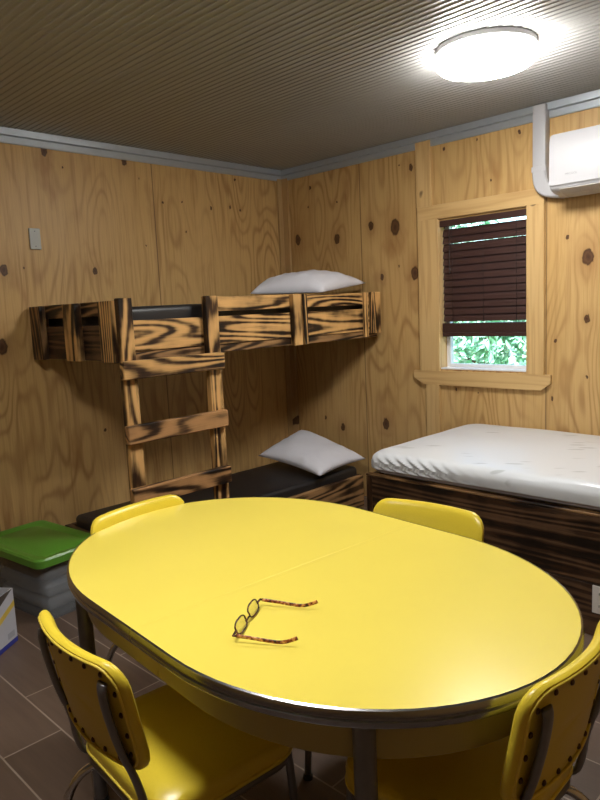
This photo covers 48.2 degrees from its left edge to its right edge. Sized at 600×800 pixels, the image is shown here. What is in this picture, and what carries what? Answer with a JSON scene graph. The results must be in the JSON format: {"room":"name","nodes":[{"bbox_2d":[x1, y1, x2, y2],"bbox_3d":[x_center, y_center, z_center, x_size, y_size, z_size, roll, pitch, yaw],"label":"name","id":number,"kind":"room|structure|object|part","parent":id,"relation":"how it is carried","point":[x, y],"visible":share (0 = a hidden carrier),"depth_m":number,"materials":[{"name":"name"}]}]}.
{"room":"cabin bunk room","nodes":[
{"label":"cabin bunk room","id":0,"kind":"room"},
{"bbox_2d":[0,143,287,570],"bbox_3d":[-2.377,-0.176,3.270,0.120,2.680,6.640,5,11,44],"label":"wall","id":1,"kind":"structure","parent":0,"point":[148,234],"depth_m":4.33,"materials":[{"name":"brown wood"}]},
{"bbox_2d":[28,228,41,249],"bbox_3d":[-1.557,-0.947,3.943,0.013,0.121,0.066,5,11,44],"label":"blank plate","id":2,"kind":"object","parent":1,"relation":"attached to","point":[34,233],"visible":1,"depth_m":3.94,"materials":[{"name":"grey plastic"}]},
{"bbox_2d":[0,126,280,180],"bbox_3d":[-2.376,-1.358,3.054,0.036,0.079,6.399,5,11,44],"label":"trim","id":3,"kind":"structure","parent":1,"relation":"attached to","point":[13,136],"depth_m":4.32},
{"bbox_2d":[29,292,380,362],"bbox_3d":[-0.507,-0.502,4.355,0.989,0.320,2.105,5,11,44],"label":"bunk bed","id":4,"kind":"object","parent":1,"relation":"attached to","point":[117,338],"visible":0.93,"depth_m":3.84,"materials":[{"name":"brown wood"}]},
{"bbox_3d":[-1.521,-0.390,3.916,0.128,0.308,0.040,5,11,44],"label":"post","id":5,"kind":"part","parent":4,"relation":"part of","materials":[{"name":"brown wood"}]},
{"bbox_3d":[-1.224,-0.363,3.624,0.137,0.308,0.040,5,11,44],"label":"post","id":6,"kind":"part","parent":4,"relation":"part of","materials":[{"name":"brown wood"}]},
{"bbox_3d":[-1.236,-0.488,3.669,0.909,0.076,0.038,5,11,44],"label":"rail","id":7,"kind":"part","parent":4,"relation":"part of","materials":[{"name":"brown wood"}]},
{"bbox_3d":[-0.954,-0.340,3.360,0.134,0.308,0.040,5,11,44],"label":"post","id":8,"kind":"part","parent":4,"relation":"part of","materials":[{"name":"brown wood"}]},
{"bbox_3d":[-0.866,-0.345,3.323,0.040,0.316,0.077,5,11,44],"label":"corner post","id":9,"kind":"part","parent":4,"relation":"part of","materials":[{"name":"brown wood"}]},
{"bbox_2d":[48,304,362,326],"bbox_3d":[-0.509,-0.521,4.382,0.852,0.208,1.973,5,11,44],"label":"mattress","id":10,"kind":"object","parent":4,"relation":"on","point":[182,310],"visible":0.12,"depth_m":3.67,"materials":[{"name":"black plastic"}]},
{"bbox_2d":[250,270,364,293],"bbox_3d":[0.079,-0.833,4.716,0.688,0.170,0.599,0,8,19],"label":"pillow","id":11,"kind":"object","parent":10,"relation":"on","point":[309,281],"visible":1,"depth_m":4.54,"materials":[{"name":"white fabric"}]},
{"bbox_3d":[0.020,-0.629,4.258,0.038,0.082,1.470,5,11,44],"label":"rail","id":12,"kind":"part","parent":4,"relation":"part of","materials":[{"name":"brown wood"}]},
{"bbox_3d":[-0.023,-0.498,4.169,0.040,0.316,0.070,5,11,44],"label":"post","id":13,"kind":"part","parent":4,"relation":"part of","materials":[{"name":"brown wood"}]},
{"bbox_3d":[0.527,-0.615,4.720,0.040,0.287,0.085,5,11,44],"label":"post","id":14,"kind":"part","parent":4,"relation":"part of","materials":[{"name":"brown wood"}]},
{"bbox_2d":[0,0,599,169],"bbox_3d":[-0.503,-1.273,1.205,5.300,0.080,6.400,5,11,44],"label":"ceiling","id":15,"kind":"structure","parent":0,"point":[271,84],"depth_m":3.06,"materials":[{"name":"paint"}]},
{"bbox_2d":[435,27,537,81],"bbox_3d":[0.801,-1.476,2.897,0.426,0.092,0.426,5,11,44],"label":"ceiling light","id":16,"kind":"object","parent":15,"relation":"attached to","point":[495,52],"visible":1,"depth_m":2.78,"materials":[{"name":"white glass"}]},
{"bbox_2d":[0,496,599,799],"bbox_3d":[-0.386,1.291,1.554,5.300,0.060,6.400,5,11,44],"label":"floor","id":17,"kind":"structure","parent":0,"point":[40,756],"depth_m":2.30,"materials":[{"name":"brown tile"}]},
{"bbox_2d":[0,588,17,654],"bbox_3d":[-1.402,0.993,2.934,0.181,0.250,0.260,-1,8,9],"label":"carton","id":18,"kind":"object","parent":17,"relation":"on","point":[8,628],"visible":1,"depth_m":2.99,"materials":[{"name":"grey cardboard"}]},
{"bbox_3d":[-1.384,0.975,3.060,0.175,0.250,0.004,-1,8,9],"label":"panel","id":19,"kind":"part","parent":18,"relation":"part of","materials":[{"name":"white cardboard"}]},
{"bbox_2d":[0,520,89,568],"bbox_3d":[-1.335,0.875,3.484,0.610,0.328,0.390,3,10,38],"label":"storage tote","id":20,"kind":"object","parent":17,"relation":"on","point":[41,544],"visible":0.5,"depth_m":3.40,"materials":[{"name":"green plastic"}]},
{"bbox_2d":[3,581,74,611],"bbox_3d":[-1.331,0.986,3.499,0.454,0.070,0.243,3,10,38],"label":"folded blanket","id":21,"kind":"object","parent":20,"relation":"in","point":[62,599],"visible":0.36,"depth_m":3.35,"materials":[{"name":"grey fabric"}]},
{"bbox_2d":[0,567,69,596],"bbox_3d":[-1.333,0.911,3.491,0.455,0.077,0.252,3,10,38],"label":"folded blanket","id":22,"kind":"object","parent":21,"relation":"on","point":[50,588],"visible":0.48,"depth_m":3.34,"materials":[{"name":"grey fabric"}]},
{"bbox_2d":[0,557,68,580],"bbox_3d":[-1.336,0.838,3.477,0.435,0.068,0.250,3,10,38],"label":"folded blanket","id":23,"kind":"object","parent":22,"relation":"on","point":[52,572],"visible":0.34,"depth_m":3.33,"materials":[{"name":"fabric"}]},
{"bbox_2d":[90,494,183,661],"bbox_3d":[-0.390,0.766,2.257,0.491,0.789,0.420,4,10,39],"label":"chair","id":24,"kind":"object","parent":17,"relation":"on","point":[113,517],"visible":0.13,"depth_m":2.32,"materials":[{"name":"metal"}]},
{"bbox_3d":[-0.547,0.969,2.240,0.294,0.384,0.044,0,8,19],"label":"leg","id":25,"kind":"part","parent":24,"relation":"part of","materials":[{"name":"silver metal"}]},
{"bbox_3d":[-0.553,0.491,2.342,0.096,0.252,0.400,4,10,39],"label":"backrest","id":26,"kind":"part","parent":24,"relation":"part of","materials":[{"name":"yellow plastic"}]},
{"bbox_2d":[37,610,297,799],"bbox_3d":[-0.304,0.853,1.592,0.491,0.789,0.420,-9,10,-40],"label":"chair","id":27,"kind":"object","parent":17,"relation":"on","point":[157,744],"visible":0.93,"depth_m":1.46,"materials":[{"name":"yellow plastic"}]},
{"bbox_3d":[-0.448,0.676,1.681,0.396,0.364,0.049,-10,11,-44],"label":"post","id":28,"kind":"part","parent":27,"relation":"part of","materials":[{"name":"metal"}]},
{"bbox_3d":[-0.463,1.045,1.655,0.294,0.384,0.044,-6,8,-21],"label":"leg","id":29,"kind":"part","parent":27,"relation":"part of","materials":[{"name":"silver metal"}]},
{"bbox_3d":[-0.469,0.612,1.424,0.071,0.228,0.376,-9,10,-40],"label":"panel","id":30,"kind":"part","parent":27,"relation":"part of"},
{"bbox_3d":[-0.462,0.611,1.430,0.096,0.252,0.400,-9,10,-40],"label":"backrest","id":31,"kind":"part","parent":27,"relation":"part of","materials":[{"name":"yellow plastic"}]},
{"bbox_3d":[-0.218,0.701,1.420,0.396,0.364,0.049,-9,10,-37],"label":"post","id":32,"kind":"part","parent":27,"relation":"part of","materials":[{"name":"metal"}]},
{"bbox_3d":[-0.268,0.852,1.624,0.385,0.024,0.401,-9,10,-40],"label":"seat rail","id":33,"kind":"part","parent":27,"relation":"part of","materials":[{"name":"metal"}]},
{"bbox_3d":[-0.270,0.806,1.618,0.382,0.073,0.412,-9,10,-40],"label":"seat","id":34,"kind":"part","parent":27,"relation":"part of","materials":[{"name":"yellow plastic"}]},
{"bbox_3d":[-0.007,1.026,1.619,0.047,0.390,0.021,-4,8,-7],"label":"leg","id":35,"kind":"part","parent":27,"relation":"part of","materials":[{"name":"metal"}]},
{"bbox_2d":[119,295,231,503],"bbox_3d":[-0.642,0.223,3.572,0.082,1.532,0.640,5,11,44],"label":"ladder","id":36,"kind":"object","parent":17,"relation":"on","point":[212,361],"visible":0.64,"depth_m":3.54,"materials":[{"name":"brown wood"}]},
{"bbox_3d":[-0.831,0.413,3.426,0.040,1.212,0.077,5,11,44],"label":"ladder post","id":37,"kind":"part","parent":36,"relation":"part of","materials":[{"name":"brown wood"}]},
{"bbox_3d":[-0.463,0.187,3.782,0.040,1.532,0.085,5,11,44],"label":"ladder post","id":38,"kind":"part","parent":36,"relation":"part of","materials":[{"name":"brown wood"}]},
{"bbox_2d":[65,474,363,532],"bbox_3d":[-0.459,0.755,4.379,0.704,0.245,1.905,5,11,44],"label":"bunk","id":39,"kind":"object","parent":17,"relation":"on","point":[349,491],"visible":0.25,"depth_m":4.62,"materials":[{"name":"brown wood"}]},
{"bbox_3d":[-1.126,0.866,3.734,0.667,0.230,0.038,5,11,44],"label":"rail","id":40,"kind":"part","parent":39,"relation":"part of","materials":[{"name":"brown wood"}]},
{"bbox_2d":[76,461,356,530],"bbox_3d":[-0.451,0.664,4.377,0.625,0.188,1.856,5,11,44],"label":"mattress","id":41,"kind":"object","parent":39,"relation":"on","point":[277,479],"visible":0.35,"depth_m":4.45,"materials":[{"name":"black fabric"}]},
{"bbox_2d":[258,430,364,475],"bbox_3d":[0.072,0.359,4.870,0.725,0.170,0.580,5,11,44],"label":"pillow","id":42,"kind":"object","parent":41,"relation":"on","point":[309,451],"visible":1,"depth_m":4.75,"materials":[{"name":"white fabric"}]},
{"bbox_3d":[-0.221,0.769,4.144,0.036,0.230,1.905,5,11,44],"label":"rail","id":43,"kind":"part","parent":39,"relation":"part of","materials":[{"name":"brown wood"}]},
{"bbox_2d":[67,497,584,799],"bbox_3d":[-0.007,0.819,1.881,0.989,0.752,1.541,-9,10,-40],"label":"dining table","id":44,"kind":"object","parent":17,"relation":"on","point":[418,640],"visible":0.93,"depth_m":1.50,"materials":[{"name":"yellow laminate"}]},
{"bbox_3d":[-0.609,0.840,1.956,0.043,0.688,0.043,-9,10,-40],"label":"leg","id":45,"kind":"part","parent":44,"relation":"part of","materials":[{"name":"metal"}]},
{"bbox_2d":[232,598,317,643],"bbox_3d":[-0.053,0.482,1.480,0.150,0.028,0.184,0,8,15],"label":"eyeglasses","id":46,"kind":"object","parent":44,"relation":"on","point":[238,635],"visible":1,"depth_m":1.48,"materials":[{"name":"brown plastic"}]},
{"bbox_3d":[-0.118,0.482,1.497,0.016,0.028,0.184,0,8,15],"label":"frame","id":47,"kind":"part","parent":46,"relation":"part of","materials":[{"name":"brown plastic"}]},
{"bbox_3d":[0.129,0.904,1.244,0.043,0.688,0.043,-9,10,-40],"label":"leg","id":48,"kind":"part","parent":44,"relation":"part of","materials":[{"name":"metal"}]},
{"bbox_2d":[303,498,483,780],"bbox_3d":[0.304,0.759,2.078,0.420,0.789,0.491,4,10,39],"label":"chair","id":49,"kind":"object","parent":17,"relation":"on","point":[462,522],"visible":0.24,"depth_m":2.16,"materials":[{"name":"metal"}]},
{"bbox_3d":[0.029,0.965,2.054,0.047,0.390,0.021,-5,8,-16],"label":"leg","id":50,"kind":"part","parent":49,"relation":"part of","materials":[{"name":"metal"}]},
{"bbox_3d":[0.414,0.468,2.189,0.400,0.252,0.096,4,10,39],"label":"backrest","id":51,"kind":"part","parent":49,"relation":"part of","materials":[{"name":"yellow plastic"}]},
{"bbox_2d":[345,621,599,799],"bbox_3d":[0.388,0.841,1.454,0.491,0.789,0.420,5,11,43],"label":"chair","id":52,"kind":"object","parent":17,"relation":"on","point":[553,722],"visible":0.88,"depth_m":1.28,"materials":[{"name":"metal"}]},
{"bbox_3d":[0.108,1.038,1.495,0.047,0.390,0.021,-1,8,9],"label":"leg","id":53,"kind":"part","parent":52,"relation":"part of","materials":[{"name":"metal"}]},
{"bbox_3d":[0.350,0.796,1.481,0.382,0.073,0.412,5,11,43],"label":"seat","id":54,"kind":"part","parent":52,"relation":"part of","materials":[{"name":"yellow plastic"}]},
{"bbox_3d":[0.353,0.842,1.488,0.385,0.024,0.401,5,11,43],"label":"seat rail","id":55,"kind":"part","parent":52,"relation":"part of","materials":[{"name":"metal"}]},
{"bbox_3d":[0.281,0.696,1.286,0.396,0.364,0.049,4,10,40],"label":"post","id":56,"kind":"part","parent":52,"relation":"part of","materials":[{"name":"metal"}]},
{"bbox_3d":[0.516,0.586,1.285,0.096,0.252,0.400,5,11,43],"label":"backrest","id":57,"kind":"part","parent":52,"relation":"part of","materials":[{"name":"yellow plastic"}]},
{"bbox_3d":[0.523,0.587,1.279,0.071,0.228,0.376,5,11,43],"label":"panel","id":58,"kind":"part","parent":52,"relation":"part of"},
{"bbox_3d":[0.565,1.018,1.509,0.294,0.384,0.044,1,8,24],"label":"leg","id":59,"kind":"part","parent":52,"relation":"part of","materials":[{"name":"silver metal"}]},
{"bbox_3d":[0.520,0.651,1.536,0.049,0.364,0.396,-10,11,-43],"label":"post","id":60,"kind":"part","parent":52,"relation":"part of","materials":[{"name":"metal"}]},
{"bbox_2d":[366,471,599,635],"bbox_3d":[1.592,0.670,3.219,2.382,0.541,1.073,5,11,44],"label":"platform bed","id":61,"kind":"object","parent":17,"relation":"on","point":[562,541],"visible":0.47,"depth_m":2.99,"materials":[{"name":"brown wood"}]},
{"bbox_3d":[0.396,0.669,3.677,0.034,0.528,0.040,5,11,44],"label":"corner post","id":62,"kind":"part","parent":61,"relation":"part of","materials":[{"name":"brown wood"}]},
{"bbox_2d":[371,424,599,511],"bbox_3d":[1.568,0.426,3.214,2.340,0.315,1.100,5,11,44],"label":"mattress","id":63,"kind":"object","parent":61,"relation":"on","point":[547,466],"visible":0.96,"depth_m":3.33,"materials":[{"name":"grey fabric"}]},
{"bbox_2d":[592,585,599,613],"bbox_3d":[1.264,0.843,2.816,0.075,0.121,0.010,5,11,44],"label":"power outlet","id":64,"kind":"object","parent":61,"relation":"attached to","point":[595,589],"visible":1,"depth_m":2.83,"materials":[{"name":"white plastic"}]},
{"bbox_2d":[288,107,599,495],"bbox_3d":[1.836,-0.422,3.669,5.300,2.680,0.120,5,11,44],"label":"wall","id":65,"kind":"structure","parent":0,"point":[364,396],"depth_m":4.61,"materials":[{"name":"brown wood"}]},
{"bbox_2d":[276,178,299,436],"bbox_3d":[-0.072,-0.525,5.450,0.078,2.455,0.018,5,11,44],"label":"trim","id":66,"kind":"structure","parent":65,"relation":"attached to","point":[284,182],"depth_m":5.37,"materials":[{"name":"brown wood"}]},
{"bbox_2d":[415,140,431,207],"bbox_3d":[0.810,-1.481,4.398,0.114,0.420,0.020,5,11,44],"label":"trim","id":67,"kind":"structure","parent":65,"relation":"attached to","point":[423,163],"depth_m":4.39,"materials":[{"name":"brown wood"}]},
{"bbox_2d":[426,384,440,435],"bbox_3d":[0.925,0.334,4.614,0.104,0.890,0.020,5,11,44],"label":"trim","id":68,"kind":"structure","parent":65,"relation":"attached to","point":[433,392],"depth_m":4.57,"materials":[{"name":"brown wood"}]},
{"bbox_2d":[281,89,599,179],"bbox_3d":[1.728,-1.599,3.452,5.299,0.079,0.036,5,11,44],"label":"trim","id":69,"kind":"structure","parent":65,"relation":"attached to","point":[589,100],"depth_m":4.20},
{"bbox_2d":[414,189,551,390],"bbox_3d":[1.157,-0.673,4.277,0.967,1.177,0.132,5,11,44],"label":"window","id":70,"kind":"structure","parent":65,"relation":"in","point":[436,350],"depth_m":4.25,"materials":[{"name":"brown wood"}]},
{"bbox_3d":[0.865,-0.695,4.487,0.158,1.003,0.020,5,11,44],"label":"casing","id":71,"kind":"part","parent":70,"relation":"part of","materials":[{"name":"brown wood"}]},
{"bbox_3d":[1.096,-1.204,4.163,0.876,0.091,0.020,5,11,44],"label":"head casing","id":72,"kind":"part","parent":70,"relation":"part of","materials":[{"name":"brown wood"}]},
{"bbox_2d":[439,209,525,336],"bbox_3d":[1.157,-0.778,4.230,0.600,0.750,0.076,5,11,44],"label":"window blind","id":73,"kind":"object","parent":70,"relation":"attached to","point":[485,280],"visible":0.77,"depth_m":4.22,"materials":[{"name":"brown wood"}]},
{"bbox_3d":[1.008,-0.781,4.395,0.002,0.720,0.038,5,11,44],"label":"ladder cord","id":74,"kind":"part","parent":73,"relation":"part of","materials":[{"name":"fabric"}]},
{"bbox_3d":[1.166,-0.767,4.240,0.002,0.720,0.038,5,11,44],"label":"ladder cord","id":75,"kind":"part","parent":73,"relation":"part of","materials":[{"name":"brown fabric"}]},
{"bbox_3d":[1.180,-0.420,4.287,0.594,0.024,0.050,5,11,44],"label":"rail","id":76,"kind":"part","parent":73,"relation":"part of","materials":[{"name":"brown wood"}]},
{"bbox_3d":[1.325,-0.753,4.084,0.002,0.720,0.038,5,11,44],"label":"ladder cord","id":77,"kind":"part","parent":73,"relation":"part of","materials":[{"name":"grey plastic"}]},
{"bbox_3d":[1.208,-0.684,4.290,0.608,0.958,0.040,5,11,44],"label":"frame","id":78,"kind":"part","parent":70,"relation":"part of","materials":[{"name":"white plastic"}]},
{"bbox_3d":[1.393,-0.648,3.969,0.110,1.003,0.020,5,11,44],"label":"casing","id":79,"kind":"part","parent":70,"relation":"part of","materials":[{"name":"brown wood"}]},
{"bbox_2d":[531,103,560,197],"bbox_3d":[1.406,-1.400,3.787,0.182,0.526,0.066,5,11,44],"label":"pipe cover","id":80,"kind":"object","parent":65,"relation":"attached to","point":[541,120],"visible":0.8,"depth_m":3.79,"materials":[{"name":"grey plastic"}]},
{"bbox_2d":[549,125,599,197],"bbox_3d":[1.707,-1.255,3.406,0.822,0.332,0.216,5,11,44],"label":"air conditioner","id":81,"kind":"object","parent":65,"relation":"attached to","point":[574,156],"visible":1,"depth_m":3.53,"materials":[{"name":"grey plastic"}]},
{"label":"outside","id":82,"kind":"structure","parent":0,"visible":0},
{"bbox_2d":[462,349,523,364],"bbox_3d":[9.247,-0.163,12.188,24.000,0.080,21.600,5,11,44],"label":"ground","id":83,"kind":"structure","parent":82,"point":[469,349],"depth_m":22.13,"materials":[{"name":"white"}]},
{"bbox_2d":[454,221,517,356],"bbox_3d":[3.938,-2.829,15.858,3.272,4.692,3.157,5,11,44],"label":"tree","id":84,"kind":"object","parent":83,"relation":"on","point":[473,224],"visible":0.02,"depth_m":14.76,"materials":[{"name":"green plant"}]},
{"bbox_2d":[452,241,525,364],"bbox_3d":[2.510,-0.705,8.547,2.358,2.977,2.315,5,11,44],"label":"tree","id":85,"kind":"object","parent":83,"relation":"on","point":[486,346],"visible":0.11,"depth_m":8.10,"materials":[{"name":"green plant"}]},
{"bbox_2d":[452,218,525,363],"bbox_3d":[3.273,-1.545,11.714,3.038,3.729,2.740,5,11,44],"label":"tree","id":86,"kind":"object","parent":83,"relation":"on","point":[487,222],"visible":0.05,"depth_m":11.56,"materials":[{"name":"green plant"}]}
]}

